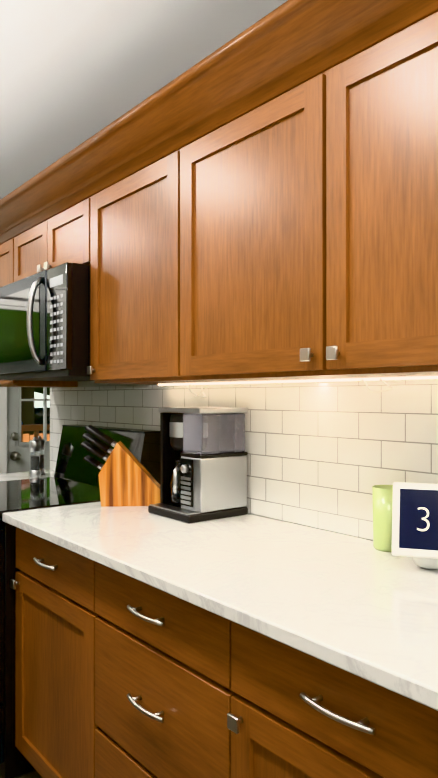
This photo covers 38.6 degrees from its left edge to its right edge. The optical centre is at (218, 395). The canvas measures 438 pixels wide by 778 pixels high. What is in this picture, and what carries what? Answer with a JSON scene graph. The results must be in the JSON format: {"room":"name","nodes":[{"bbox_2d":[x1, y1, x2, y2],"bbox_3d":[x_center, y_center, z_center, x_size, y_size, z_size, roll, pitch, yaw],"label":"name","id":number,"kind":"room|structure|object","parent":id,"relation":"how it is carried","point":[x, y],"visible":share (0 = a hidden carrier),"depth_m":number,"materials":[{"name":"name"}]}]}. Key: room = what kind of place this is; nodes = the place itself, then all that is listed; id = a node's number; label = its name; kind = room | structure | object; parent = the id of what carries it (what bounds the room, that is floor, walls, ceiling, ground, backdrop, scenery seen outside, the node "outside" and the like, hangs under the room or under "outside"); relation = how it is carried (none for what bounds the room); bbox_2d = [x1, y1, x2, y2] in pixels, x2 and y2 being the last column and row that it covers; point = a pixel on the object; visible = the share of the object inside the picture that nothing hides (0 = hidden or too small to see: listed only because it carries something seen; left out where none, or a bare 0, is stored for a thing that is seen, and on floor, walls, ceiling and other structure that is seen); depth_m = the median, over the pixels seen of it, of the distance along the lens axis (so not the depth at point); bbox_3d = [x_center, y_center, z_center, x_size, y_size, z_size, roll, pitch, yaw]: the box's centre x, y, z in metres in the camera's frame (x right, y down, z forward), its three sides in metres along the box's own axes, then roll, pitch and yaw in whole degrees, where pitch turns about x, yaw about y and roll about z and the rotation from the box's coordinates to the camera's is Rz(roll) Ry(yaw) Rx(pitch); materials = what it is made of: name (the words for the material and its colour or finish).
{"room":"kitchen","nodes":[
{"label":"kitchen","id":0,"kind":"room"},
{"bbox_2d":[0,770,41,777],"bbox_3d":[0.069,1.363,0.978,3.540,0.100,7.480,0,0,-39],"label":"floor","id":1,"kind":"structure","parent":0,"point":[33,774],"depth_m":2.17,"materials":[{"name":"stone"}]},
{"bbox_2d":[10,528,77,777],"bbox_3d":[-0.283,0.873,2.111,0.605,0.884,0.575,0,0,-39],"label":"base cabinet","id":2,"kind":"object","parent":1,"relation":"on","point":[46,584],"depth_m":1.95,"materials":[{"name":"brown wood"}]},
{"bbox_2d":[2,502,437,710],"bbox_3d":[0.079,0.412,1.621,0.645,0.030,1.797,0,0,-39],"label":"countertop","id":3,"kind":"structure","parent":2,"relation":"on","point":[365,609],"depth_m":1.36,"materials":[{"name":"stone"}]},
{"bbox_2d":[80,425,159,506],"bbox_3d":[-0.333,0.254,2.297,0.340,0.290,0.104,0,0,-4],"label":"knife block","id":4,"kind":"object","parent":3,"relation":"on","point":[126,477],"visible":0.98,"depth_m":2.25,"materials":[{"name":"brown wood"}]},
{"bbox_2d":[148,407,247,522],"bbox_3d":[-0.072,0.220,2.103,0.246,0.357,0.237,0,0,-39],"label":"coffee maker","id":5,"kind":"object","parent":3,"relation":"on","point":[203,465],"visible":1,"depth_m":2.03,"materials":[{"name":"silver plastic"}]},
{"bbox_2d":[372,485,392,551],"bbox_3d":[0.437,0.317,1.616,0.081,0.160,0.081,0,0,-39],"label":"candle","id":6,"kind":"object","parent":3,"relation":"on","point":[382,496],"visible":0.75,"depth_m":1.58,"materials":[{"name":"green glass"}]},
{"bbox_2d":[392,482,437,568],"bbox_3d":[0.524,0.300,1.418,0.252,0.193,0.130,0,0,18],"label":"smart display","id":7,"kind":"object","parent":3,"relation":"on","point":[415,521],"visible":1,"depth_m":1.41,"materials":[{"name":"white plastic"}]},
{"bbox_2d":[0,424,159,777],"bbox_3d":[-0.769,0.731,2.583,0.763,1.172,0.755,0,0,-39],"label":"range","id":8,"kind":"object","parent":1,"relation":"on","point":[74,480],"visible":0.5,"depth_m":2.39,"materials":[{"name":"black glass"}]},
{"bbox_2d":[78,555,217,777],"bbox_3d":[0.077,0.872,1.662,0.605,0.884,0.695,0,0,-39],"label":"base cabinet","id":9,"kind":"object","parent":1,"relation":"on","point":[119,675],"depth_m":1.50,"materials":[{"name":"brown wood"}]},
{"bbox_2d":[218,616,437,777],"bbox_3d":[0.451,0.871,1.196,0.605,0.884,0.620,0,0,-39],"label":"base cabinet","id":10,"kind":"object","parent":1,"relation":"on","point":[284,711],"depth_m":1.09,"materials":[{"name":"brown wood"}]},
{"bbox_3d":[-1.037,0.876,3.051,0.605,0.885,0.304,0,0,-39],"label":"base cabinet","id":11,"kind":"object","parent":1,"relation":"on","visible":0},
{"bbox_2d":[0,470,54,480],"bbox_3d":[-1.061,0.416,3.042,0.645,0.030,0.314,0,0,-39],"label":"countertop","id":12,"kind":"structure","parent":11,"relation":"on","point":[17,476],"depth_m":3.13,"materials":[{"name":"stone"}]},
{"bbox_2d":[29,436,44,477],"bbox_3d":[-0.901,0.303,3.067,0.053,0.196,0.053,0,0,42],"label":"pepper grinder","id":13,"kind":"object","parent":12,"relation":"on","point":[36,450],"visible":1,"depth_m":3.03,"materials":[{"name":"silver metal"}]},
{"bbox_2d":[0,0,287,199],"bbox_3d":[1.629,-1.174,2.236,7.540,0.100,7.480,0,0,-39],"label":"ceiling","id":14,"kind":"structure","parent":0,"point":[74,74],"depth_m":2.09,"materials":[{"name":"white paint"}]},
{"bbox_2d":[51,381,372,540],"bbox_3d":[1.629,0.096,2.233,7.540,2.440,7.480,0,0,-39],"label":"wall","id":15,"kind":"structure","parent":0,"point":[87,384],"depth_m":2.82,"materials":[{"name":"grey paint"}]},
{"bbox_2d":[0,387,6,473],"bbox_3d":[-1.203,0.258,4.666,0.990,2.130,0.138,0,0,-39],"label":"door frame","id":16,"kind":"structure","parent":15,"relation":"attached to","point":[3,430],"depth_m":4.34,"materials":[{"name":"white paint"}]},
{"bbox_2d":[8,184,35,283],"bbox_3d":[-0.696,-0.692,2.854,0.325,0.410,0.434,0,0,-39],"label":"upper cabinet","id":17,"kind":"object","parent":15,"relation":"attached to","point":[22,206],"depth_m":2.83,"materials":[{"name":"brown wood"}]},
{"bbox_2d":[7,387,49,472],"bbox_3d":[-1.186,0.302,4.644,0.788,2.016,0.115,0,0,-39],"label":"back door","id":18,"kind":"structure","parent":15,"relation":"in","point":[18,455],"depth_m":4.46,"materials":[{"name":"white paint"}]},
{"bbox_2d":[0,200,77,386],"bbox_3d":[-0.928,-0.469,3.142,0.325,0.854,0.305,0,0,-39],"label":"upper cabinet","id":19,"kind":"object","parent":15,"relation":"attached to","point":[3,207],"depth_m":3.03,"materials":[{"name":"brown wood"}]},
{"bbox_2d":[36,152,83,272],"bbox_3d":[-0.489,-0.692,2.596,0.325,0.410,0.434,0,0,-39],"label":"upper cabinet","id":20,"kind":"object","parent":15,"relation":"attached to","point":[59,194],"depth_m":2.51,"materials":[{"name":"brown wood"}]},
{"bbox_2d":[0,262,94,380],"bbox_3d":[-0.656,-0.276,2.676,0.472,0.414,0.753,0,0,-39],"label":"microwave","id":21,"kind":"object","parent":20,"relation":"attached to","point":[44,325],"visible":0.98,"depth_m":2.40,"materials":[{"name":"black plastic"}]},
{"bbox_2d":[84,100,213,387],"bbox_3d":[-0.153,-0.472,2.177,0.325,0.854,0.638,0,0,-39],"label":"upper cabinet","id":22,"kind":"object","parent":15,"relation":"attached to","point":[122,169],"depth_m":2.13,"materials":[{"name":"brown wood"}]},
{"bbox_2d":[50,379,437,539],"bbox_3d":[-0.018,0.178,2.267,0.006,0.440,2.845,0,0,-39],"label":"backsplash","id":23,"kind":"structure","parent":15,"relation":"attached to","point":[327,455],"depth_m":1.89,"materials":[{"name":"tile"}]},
{"bbox_2d":[160,0,437,383],"bbox_3d":[0.350,-0.473,1.550,0.325,0.854,1.222,0,0,-39],"label":"upper cabinet","id":24,"kind":"object","parent":15,"relation":"attached to","point":[257,202],"depth_m":1.47,"materials":[{"name":"brown wood"}]},
{"label":"outside","id":25,"kind":"structure","parent":0,"visible":0},
{"bbox_3d":[-17.599,2.044,33.611,75.000,0.210,65.500,0,0,-39],"label":"ground","id":26,"kind":"structure","parent":25,"visible":0},
{"bbox_2d":[21,424,49,441],"bbox_3d":[-1.880,1.089,5.403,2.400,1.570,1.820,0,0,-39],"label":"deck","id":27,"kind":"object","parent":26,"relation":"on","point":[37,428],"depth_m":6.41,"materials":[{"name":"brown wood"}]},
{"bbox_2d":[21,407,49,433],"bbox_3d":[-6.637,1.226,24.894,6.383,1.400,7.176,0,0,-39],"label":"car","id":28,"kind":"object","parent":26,"relation":"on","point":[40,415],"depth_m":26.18,"materials":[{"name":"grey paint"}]},
{"bbox_2d":[21,387,50,434],"bbox_3d":[-6.796,-3.700,21.362,11.008,11.232,11.188,0,0,-39],"label":"tree","id":29,"kind":"object","parent":26,"relation":"on","point":[30,391],"depth_m":21.32,"materials":[{"name":"green plant"}]},
{"bbox_2d":[23,433,49,441],"bbox_3d":[-1.259,1.300,13.084,6.185,1.190,0.025,0,0,-39],"label":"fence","id":30,"kind":"object","parent":26,"relation":"on","point":[29,437],"depth_m":11.35,"materials":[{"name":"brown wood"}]},
{"bbox_2d":[34,387,49,391],"bbox_3d":[-3.263,-4.380,27.823,13.404,12.628,13.346,0,0,-39],"label":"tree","id":31,"kind":"object","parent":26,"relation":"on","point":[39,388],"depth_m":26.26,"materials":[{"name":"green plant"}]}
]}

